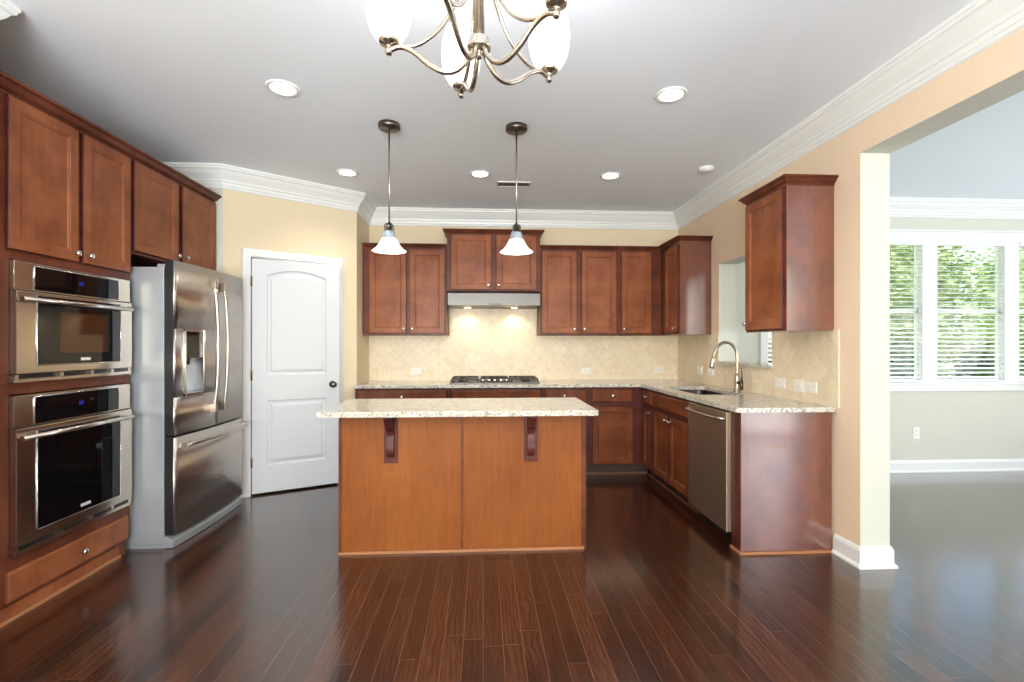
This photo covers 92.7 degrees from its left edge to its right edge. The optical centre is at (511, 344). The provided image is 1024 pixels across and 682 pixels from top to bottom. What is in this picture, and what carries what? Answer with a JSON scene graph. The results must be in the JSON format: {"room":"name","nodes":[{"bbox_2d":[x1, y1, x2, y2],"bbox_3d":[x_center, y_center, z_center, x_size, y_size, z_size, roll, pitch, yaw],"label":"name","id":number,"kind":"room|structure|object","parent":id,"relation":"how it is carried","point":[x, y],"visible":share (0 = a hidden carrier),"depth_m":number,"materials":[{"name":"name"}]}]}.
{"room":"kitchen","nodes":[
{"label":"kitchen","id":0,"kind":"room"},
{"bbox_2d":[210,189,222,272],"bbox_3d":[-2.750,-0.087,4.111,0.675,2.780,0.120,0,0,-3],"label":"wall","id":1,"kind":"structure","parent":0,"point":[219,204],"depth_m":4.07,"materials":[{"name":"grey paint"}]},
{"bbox_2d":[251,259,251,457],"bbox_3d":[-2.447,-0.087,4.792,1.600,2.780,1.204,0,0,-3],"label":"wall","id":2,"kind":"structure","parent":0,"point":[251,259],"depth_m":5.25,"materials":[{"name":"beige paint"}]},
{"bbox_2d":[223,189,356,416],"bbox_3d":[-2.006,-0.087,4.481,1.144,2.780,0.120,0,0,-39],"label":"wall","id":3,"kind":"structure","parent":0,"point":[252,221],"depth_m":4.46,"materials":[{"name":"beige paint"}]},
{"bbox_2d":[242,248,342,497],"bbox_3d":[-2.000,0.238,4.474,0.859,2.129,0.138,0,0,-39],"label":"door frame","id":4,"kind":"structure","parent":3,"relation":"attached to","point":[247,253],"depth_m":4.18,"materials":[{"name":"white paint"}]},
{"bbox_2d":[250,258,338,493],"bbox_3d":[-1.919,0.270,4.361,0.732,2.030,0.105,0,0,-30],"label":"door","id":5,"kind":"structure","parent":3,"relation":"in","point":[294,375],"depth_m":4.36,"materials":[{"name":"white paint"}]},
{"bbox_2d":[357,213,368,383],"bbox_3d":[-1.601,-0.087,5.059,0.120,2.780,0.530,0,0,-3],"label":"wall","id":6,"kind":"structure","parent":0,"point":[362,226],"depth_m":4.99,"materials":[{"name":"beige paint"}]},
{"bbox_2d":[0,468,1023,681],"bbox_3d":[1.931,1.353,1.221,10.400,0.100,9.010,0,0,-3],"label":"floor","id":7,"kind":"structure","parent":0,"point":[656,592],"depth_m":2.41,"materials":[{"name":"brown wood"}]},
{"bbox_2d":[0,71,138,627],"bbox_3d":[-2.663,0.034,2.608,0.669,2.538,0.922,0,0,-3],"label":"tall cabinet","id":8,"kind":"object","parent":7,"relation":"on","point":[65,179],"visible":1,"depth_m":2.53,"materials":[{"name":"brown wood"}]},
{"bbox_2d":[8,384,134,556],"bbox_3d":[-2.568,0.621,2.662,0.528,0.756,0.780,0,0,-3],"label":"wall oven","id":9,"kind":"object","parent":8,"relation":"in","point":[70,450],"visible":1,"depth_m":2.58,"materials":[{"name":"grey metal"}]},
{"bbox_2d":[8,260,134,383],"bbox_3d":[-2.568,-0.109,2.662,0.528,0.584,0.780,0,0,-3],"label":"wall oven","id":10,"kind":"object","parent":8,"relation":"in","point":[64,324],"visible":1,"depth_m":2.58,"materials":[{"name":"grey metal"}]},
{"bbox_2d":[126,260,248,548],"bbox_3d":[-2.549,0.382,3.548,0.920,1.842,0.895,0,0,-3],"label":"refrigerator","id":11,"kind":"object","parent":7,"relation":"on","point":[186,378],"visible":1,"depth_m":3.20,"materials":[{"name":"grey metal"}]},
{"bbox_2d":[355,388,448,398],"bbox_3d":[-1.085,0.862,5.026,0.898,0.882,0.655,0,0,-3],"label":"base cabinet","id":12,"kind":"object","parent":7,"relation":"on","point":[360,393],"visible":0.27,"depth_m":4.73,"materials":[{"name":"brown wood"}]},
{"bbox_2d":[338,416,585,554],"bbox_3d":[-0.311,0.867,3.231,1.554,0.873,0.552,0,0,-3],"label":"base cabinet","id":13,"kind":"object","parent":7,"relation":"on","point":[407,485],"visible":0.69,"depth_m":3.08,"materials":[{"name":"brown wood"}]},
{"bbox_2d":[317,397,597,417],"bbox_3d":[-0.331,0.412,3.261,1.668,0.034,0.720,0,0,-3],"label":"countertop","id":14,"kind":"structure","parent":13,"relation":"on","point":[419,407],"depth_m":3.08,"materials":[{"name":"stone"}]},
{"bbox_2d":[449,388,542,397],"bbox_3d":[-0.173,0.862,5.080,0.926,0.882,0.655,0,0,-3],"label":"base cabinet","id":15,"kind":"object","parent":7,"relation":"on","point":[453,392],"visible":0.04,"depth_m":4.79,"materials":[{"name":"brown wood"}]},
{"bbox_2d":[543,387,588,473],"bbox_3d":[0.519,0.862,5.121,0.456,0.882,0.655,0,0,-3],"label":"base cabinet","id":16,"kind":"object","parent":7,"relation":"on","point":[582,393],"visible":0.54,"depth_m":4.83,"materials":[{"name":"brown wood"}]},
{"bbox_2d":[587,387,647,473],"bbox_3d":[1.317,0.862,5.168,1.140,0.882,0.655,0,0,-3],"label":"base cabinet","id":17,"kind":"object","parent":7,"relation":"on","point":[615,435],"visible":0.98,"depth_m":4.86,"materials":[{"name":"brown wood"}]},
{"bbox_2d":[354,379,835,412],"bbox_3d":[0.232,0.404,4.182,3.433,0.030,2.482,0,0,-3],"label":"countertop","id":18,"kind":"structure","parent":17,"relation":"on","point":[743,401],"depth_m":4.54,"materials":[{"name":"stone"}]},
{"bbox_2d":[449,376,539,383],"bbox_3d":[-0.183,0.362,5.088,0.900,0.054,0.470,0,0,-3],"label":"cooktop","id":19,"kind":"object","parent":18,"relation":"in","point":[484,379],"visible":1,"depth_m":4.91,"materials":[{"name":"silver metal"}]},
{"bbox_2d":[680,390,725,394],"bbox_3d":[1.617,0.511,4.183,0.382,0.183,0.764,0,0,-3],"label":"sink","id":20,"kind":"object","parent":18,"relation":"in","point":[700,392],"visible":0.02,"depth_m":4.55,"materials":[{"name":"silver metal"}]},
{"bbox_2d":[709,341,743,391],"bbox_3d":[1.766,0.178,4.024,0.269,0.421,0.114,0,0,-3],"label":"faucet","id":21,"kind":"object","parent":18,"relation":"on","point":[738,384],"visible":1,"depth_m":4.04,"materials":[{"name":"silver metal"}]},
{"bbox_2d":[642,388,660,482],"bbox_3d":[1.597,0.862,4.754,0.655,0.882,0.303,0,0,-3],"label":"base cabinet","id":22,"kind":"object","parent":7,"relation":"on","point":[648,408],"visible":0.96,"depth_m":4.71,"materials":[{"name":"brown wood"}]},
{"bbox_2d":[653,391,697,512],"bbox_3d":[1.631,0.862,4.185,0.655,0.882,0.833,0,0,-3],"label":"base cabinet","id":23,"kind":"object","parent":7,"relation":"on","point":[670,415],"visible":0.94,"depth_m":4.12,"materials":[{"name":"brown wood"}]},
{"bbox_2d":[685,402,731,539],"bbox_3d":[1.640,0.867,3.465,0.653,0.864,0.591,0,0,-3],"label":"dishwasher","id":24,"kind":"object","parent":7,"relation":"on","point":[709,427],"visible":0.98,"depth_m":3.36,"materials":[{"name":"grey metal"}]},
{"bbox_2d":[730,412,831,554],"bbox_3d":[1.706,0.862,3.102,0.600,0.882,0.128,0,0,-3],"label":"end panel","id":25,"kind":"object","parent":7,"relation":"on","point":[782,462],"visible":0.88,"depth_m":3.05,"materials":[{"name":"brown wood"}]},
{"bbox_2d":[0,0,1023,211],"bbox_3d":[1.931,-1.537,1.221,10.400,0.120,9.010,0,0,-3],"label":"ceiling","id":26,"kind":"structure","parent":0,"point":[173,80],"depth_m":2.85,"materials":[{"name":"white paint"}]},
{"bbox_2d":[265,79,299,96],"bbox_3d":[-1.317,-1.472,2.807,0.184,0.009,0.184,0,0,-3],"label":"recessed light","id":27,"kind":"object","parent":26,"relation":"in","point":[276,86],"visible":1,"depth_m":2.80,"materials":[{"name":"white paint"}]},
{"bbox_2d":[336,169,358,176],"bbox_3d":[-1.410,-1.472,4.186,0.184,0.009,0.184,0,0,-3],"label":"recessed light","id":28,"kind":"object","parent":26,"relation":"in","point":[343,172],"visible":1,"depth_m":4.18,"materials":[{"name":"white"}]},
{"bbox_2d":[372,119,405,253],"bbox_3d":[-0.822,-1.052,3.272,0.227,0.851,0.227,0,0,-3],"label":"pendant light","id":29,"kind":"object","parent":26,"relation":"hanging from","point":[389,244],"visible":1,"depth_m":3.25,"materials":[{"name":"white glass"}]},
{"bbox_2d":[365,0,571,98],"bbox_3d":[-0.119,-1.142,1.464,0.637,0.671,0.650,0,0,-3],"label":"chandelier","id":30,"kind":"object","parent":26,"relation":"hanging from","point":[464,43],"visible":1,"depth_m":1.46,"materials":[{"name":"white glass"}]},
{"bbox_2d":[469,170,490,177],"bbox_3d":[-0.276,-1.472,4.213,0.184,0.009,0.184,0,0,-3],"label":"recessed light","id":31,"kind":"object","parent":26,"relation":"in","point":[475,173],"visible":1,"depth_m":4.20,"materials":[{"name":"white"}]},
{"bbox_2d":[496,181,531,187],"bbox_3d":[0.015,-1.472,4.489,0.330,0.009,0.150,0,0,-3],"label":"ceiling vent","id":32,"kind":"object","parent":26,"relation":"in","point":[511,184],"visible":0.99,"depth_m":4.48,"materials":[{"name":"white metal"}]},
{"bbox_2d":[500,122,532,254],"bbox_3d":[0.030,-1.052,3.308,0.227,0.851,0.227,0,0,-3],"label":"pendant light","id":33,"kind":"object","parent":26,"relation":"hanging from","point":[516,245],"visible":1,"depth_m":3.28,"materials":[{"name":"white glass"}]},
{"bbox_2d":[600,172,620,179],"bbox_3d":[0.859,-1.472,4.263,0.184,0.009,0.184,0,0,-3],"label":"recessed light","id":34,"kind":"object","parent":26,"relation":"in","point":[609,175],"visible":1,"depth_m":4.25,"materials":[{"name":"white"}]},
{"bbox_2d":[655,86,687,102],"bbox_3d":[0.939,-1.472,2.880,0.184,0.009,0.184,0,0,-3],"label":"recessed light","id":35,"kind":"object","parent":26,"relation":"in","point":[674,93],"visible":1,"depth_m":2.88,"materials":[{"name":"white"}]},
{"bbox_2d":[698,165,713,172],"bbox_3d":[1.621,-1.461,4.082,0.124,0.032,0.124,0,0,-3],"label":"recessed light","id":36,"kind":"object","parent":26,"relation":"attached to","point":[708,168],"visible":1,"depth_m":4.05,"materials":[{"name":"white paint"}]},
{"bbox_2d":[369,226,677,335],"bbox_3d":[0.098,-0.087,5.485,3.563,2.780,0.120,0,0,-3],"label":"wall","id":37,"kind":"structure","parent":0,"point":[404,234],"depth_m":5.46,"materials":[{"name":"beige paint"}]},
{"bbox_2d":[362,243,448,335],"bbox_3d":[-1.112,-0.571,5.172,0.854,0.942,0.360,0,0,-3],"label":"upper cabinet","id":38,"kind":"object","parent":37,"relation":"attached to","point":[405,294],"visible":0.97,"depth_m":5.03,"materials":[{"name":"brown wood"}]},
{"bbox_2d":[443,228,544,291],"bbox_3d":[-0.197,-0.868,5.201,1.044,0.638,0.410,0,0,-3],"label":"upper cabinet","id":39,"kind":"object","parent":37,"relation":"attached to","point":[475,262],"visible":0.95,"depth_m":5.03,"materials":[{"name":"brown wood"}]},
{"bbox_2d":[448,291,539,308],"bbox_3d":[-0.194,-0.470,5.152,0.926,0.154,0.492,0,0,-3],"label":"range hood","id":40,"kind":"object","parent":39,"relation":"attached to","point":[456,299],"visible":1,"depth_m":4.92,"materials":[{"name":"silver metal"}]},
{"bbox_2d":[537,245,618,335],"bbox_3d":[0.701,-0.571,5.279,0.826,0.942,0.360,0,0,-3],"label":"upper cabinet","id":41,"kind":"object","parent":37,"relation":"attached to","point":[579,283],"visible":0.97,"depth_m":5.14,"materials":[{"name":"brown wood"}]},
{"bbox_2d":[369,308,839,407],"bbox_3d":[0.236,-0.084,4.176,3.443,0.946,2.510,0,0,-3],"label":"backsplash","id":42,"kind":"structure","parent":37,"relation":"attached to","point":[480,342],"depth_m":5.38,"materials":[{"name":"tile"}]},
{"bbox_2d":[411,368,420,373],"bbox_3d":[-1.052,0.287,5.345,0.115,0.070,0.009,0,0,-3],"label":"electrical outlet","id":43,"kind":"object","parent":42,"relation":"attached to","point":[413,370],"visible":1,"depth_m":5.34,"materials":[{"name":"white plastic"}]},
{"bbox_2d":[581,368,590,373],"bbox_3d":[0.829,0.291,5.456,0.115,0.070,0.009,0,0,-3],"label":"electrical outlet","id":44,"kind":"object","parent":42,"relation":"attached to","point":[583,370],"visible":1,"depth_m":5.45,"materials":[{"name":"white plastic"}]},
{"bbox_2d":[654,367,663,372],"bbox_3d":[1.653,0.285,5.505,0.115,0.070,0.009,0,0,-3],"label":"electrical outlet","id":45,"kind":"object","parent":42,"relation":"attached to","point":[656,369],"visible":1,"depth_m":5.50,"materials":[{"name":"white plastic"}]},
{"bbox_2d":[697,366,702,374],"bbox_3d":[1.901,0.258,4.951,0.010,0.085,0.115,0,0,-3],"label":"light switch","id":46,"kind":"object","parent":42,"relation":"attached to","point":[699,368],"visible":1,"depth_m":4.93,"materials":[{"name":"white plastic"}]},
{"bbox_2d":[708,367,713,375],"bbox_3d":[1.915,0.258,4.711,0.010,0.085,0.115,0,0,-3],"label":"light switch","id":47,"kind":"object","parent":42,"relation":"attached to","point":[710,370],"visible":0.87,"depth_m":4.70,"materials":[{"name":"white plastic"}]},
{"bbox_2d":[775,378,784,387],"bbox_3d":[1.981,0.281,3.613,0.009,0.070,0.115,0,0,-3],"label":"electrical outlet","id":48,"kind":"object","parent":42,"relation":"attached to","point":[779,382],"visible":1,"depth_m":3.60,"materials":[{"name":"white plastic"}]},
{"bbox_2d":[793,379,804,392],"bbox_3d":[1.993,0.285,3.398,0.010,0.085,0.115,0,0,-3],"label":"light switch","id":49,"kind":"object","parent":42,"relation":"attached to","point":[798,385],"visible":1,"depth_m":3.39,"materials":[{"name":"white plastic"}]},
{"bbox_2d":[805,381,816,392],"bbox_3d":[2.001,0.285,3.274,0.009,0.070,0.115,0,0,-3],"label":"electrical outlet","id":50,"kind":"object","parent":42,"relation":"attached to","point":[811,387],"visible":1,"depth_m":3.26,"materials":[{"name":"white plastic"}]},
{"bbox_2d":[616,246,686,335],"bbox_3d":[1.496,-0.571,5.327,0.764,0.942,0.360,0,0,-3],"label":"upper cabinet","id":51,"kind":"object","parent":37,"relation":"attached to","point":[639,267],"visible":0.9,"depth_m":5.18,"materials":[{"name":"brown wood"}]},
{"bbox_2d":[678,27,1023,548],"bbox_3d":[2.220,-0.087,1.298,0.180,2.780,8.730,0,0,-3],"label":"wall","id":52,"kind":"structure","parent":0,"point":[860,155],"depth_m":2.87,"materials":[{"name":"beige paint"}]},
{"bbox_2d":[0,0,1023,229],"bbox_3d":[-0.383,-1.388,1.084,5.043,0.178,8.610,0,0,-3],"label":"trim","id":53,"kind":"structure","parent":52,"relation":"attached to","point":[981,24],"depth_m":3.95,"materials":[{"name":"white paint"}]},
{"bbox_2d":[659,235,712,334],"bbox_3d":[1.733,-0.573,4.945,0.361,0.945,0.548,0,0,-3],"label":"upper cabinet","id":54,"kind":"object","parent":52,"relation":"attached to","point":[685,259],"visible":1,"depth_m":4.72,"materials":[{"name":"brown wood"}]},
{"bbox_2d":[715,361,772,368],"bbox_3d":[2.050,0.166,4.145,0.245,0.030,0.874,0,0,-3],"label":"sill","id":55,"kind":"structure","parent":52,"relation":"attached to","point":[741,363],"depth_m":4.06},
{"bbox_2d":[738,174,838,332],"bbox_3d":[1.831,-0.571,3.291,0.361,0.967,0.545,0,0,-3],"label":"upper cabinet","id":56,"kind":"object","parent":52,"relation":"attached to","point":[789,219],"visible":1,"depth_m":3.07,"materials":[{"name":"brown wood"}]},
{"bbox_2d":[831,459,1023,569],"bbox_3d":[4.466,1.242,2.192,4.825,0.122,5.650,0,0,-3],"label":"baseboard","id":57,"kind":"structure","parent":52,"relation":"attached to","point":[870,557],"depth_m":4.98,"materials":[{"name":"white paint"}]},
{"bbox_2d":[890,197,1023,219],"bbox_3d":[4.570,-1.388,2.198,4.617,0.178,5.650,0,0,-3],"label":"trim","id":58,"kind":"structure","parent":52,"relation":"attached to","point":[900,207],"depth_m":4.98,"materials":[{"name":"white paint"}]},
{"bbox_2d":[738,218,1023,460],"bbox_3d":[4.401,-0.087,5.053,4.617,2.780,0.070,0,0,-3],"label":"wall","id":59,"kind":"structure","parent":0,"point":[954,425],"depth_m":5.02,"materials":[{"name":"grey paint"}]},
{"bbox_2d":[768,337,771,360],"bbox_3d":[2.930,-0.338,4.932,0.733,1.434,0.051,0,0,-3],"label":"window blind","id":60,"kind":"object","parent":59,"relation":"attached to","point":[768,337],"visible":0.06,"depth_m":4.90,"materials":[{"name":"white paint"}]},
{"bbox_2d":[760,229,1023,390],"bbox_3d":[4.271,-0.351,4.988,3.600,1.648,0.045,0,0,-3],"label":"trim","id":61,"kind":"structure","parent":59,"relation":"attached to","point":[930,237],"depth_m":5.00,"materials":[{"name":"white paint"}]},
{"bbox_2d":[890,246,920,379],"bbox_3d":[3.821,-0.337,5.019,0.737,1.440,0.070,0,0,-3],"label":"window","id":62,"kind":"structure","parent":59,"relation":"in","point":[917,252],"depth_m":5.03,"materials":[{"name":"white paint"}]},
{"bbox_2d":[890,241,922,381],"bbox_3d":[3.823,-0.338,4.985,0.733,1.434,0.051,0,0,-3],"label":"window blind","id":63,"kind":"object","parent":62,"relation":"attached to","point":[892,243],"visible":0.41,"depth_m":4.99,"materials":[{"name":"white paint"}]},
{"bbox_2d":[913,427,919,438],"bbox_3d":[4.136,0.903,4.998,0.070,0.115,0.009,0,0,-3],"label":"electrical outlet","id":64,"kind":"object","parent":59,"relation":"attached to","point":[916,430],"visible":1,"depth_m":5.00,"materials":[{"name":"white plastic"}]},
{"bbox_2d":[937,247,1002,379],"bbox_3d":[4.716,-0.337,5.072,0.735,1.440,0.070,0,0,-3],"label":"window","id":65,"kind":"structure","parent":59,"relation":"in","point":[998,253],"depth_m":5.09,"materials":[{"name":"white paint"}]},
{"bbox_2d":[937,242,1004,381],"bbox_3d":[4.718,-0.338,5.037,0.731,1.434,0.051,0,0,-3],"label":"window blind","id":66,"kind":"object","parent":65,"relation":"attached to","point":[960,244],"visible":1,"depth_m":5.03,"materials":[{"name":"white paint"}]},
{"bbox_2d":[1019,243,1023,380],"bbox_3d":[5.610,-0.338,5.090,0.733,1.434,0.051,0,0,-3],"label":"window blind","id":67,"kind":"object","parent":59,"relation":"attached to","point":[1020,244],"visible":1,"depth_m":5.06,"materials":[{"name":"white paint"}]},
{"bbox_3d":[-3.086,-0.087,3.056,0.120,2.780,2.186,0,0,-3],"label":"wall","id":68,"kind":"structure","parent":0,"visible":0},
{"bbox_2d":[130,150,221,270],"bbox_3d":[-2.719,-0.908,3.558,0.669,0.653,0.976,0,0,-3],"label":"upper cabinet","id":69,"kind":"object","parent":68,"relation":"attached to","point":[173,215],"visible":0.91,"depth_m":3.46,"materials":[{"name":"brown wood"}]},
{"label":"outside","id":70,"kind":"structure","parent":0,"visible":0},
{"bbox_2d":[939,365,954,378],"bbox_3d":[8.501,1.728,25.671,60.000,0.050,39.750,0,0,-3],"label":"lawn","id":71,"kind":"structure","parent":70,"point":[940,365],"depth_m":38.35,"materials":[{"name":"green plant"}]},
{"bbox_2d":[890,249,905,347],"bbox_3d":[7.524,-0.688,11.527,2.746,4.792,2.627,0,0,-3],"label":"tree","id":72,"kind":"object","parent":71,"relation":"on","point":[891,267],"visible":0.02,"depth_m":10.60,"materials":[{"name":"green plant"}]},
{"bbox_2d":[890,340,955,378],"bbox_3d":[6.878,0.798,8.767,1.684,1.786,1.678,0,0,-3],"label":"shrub","id":73,"kind":"object","parent":71,"relation":"on","point":[892,344],"visible":0.05,"depth_m":8.38,"materials":[{"name":"green plant"}]},
{"bbox_2d":[890,246,989,369],"bbox_3d":[10.342,-0.899,12.852,3.129,5.212,3.280,0,0,-21],"label":"tree","id":74,"kind":"object","parent":71,"relation":"on","point":[903,252],"visible":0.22,"depth_m":11.87,"materials":[{"name":"green plant"}]},
{"bbox_2d":[942,340,1023,378],"bbox_3d":[8.703,0.761,8.856,1.722,1.712,1.631,0,0,-3],"label":"shrub","id":75,"kind":"object","parent":71,"relation":"on","point":[987,344],"visible":0.18,"depth_m":8.76,"materials":[{"name":"green plant"}]},
{"bbox_2d":[958,247,1023,361],"bbox_3d":[13.778,-0.876,13.119,3.172,5.166,3.095,0,0,-3],"label":"tree","id":76,"kind":"object","parent":71,"relation":"on","point":[986,266],"visible":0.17,"depth_m":13.09,"materials":[{"name":"green plant"}]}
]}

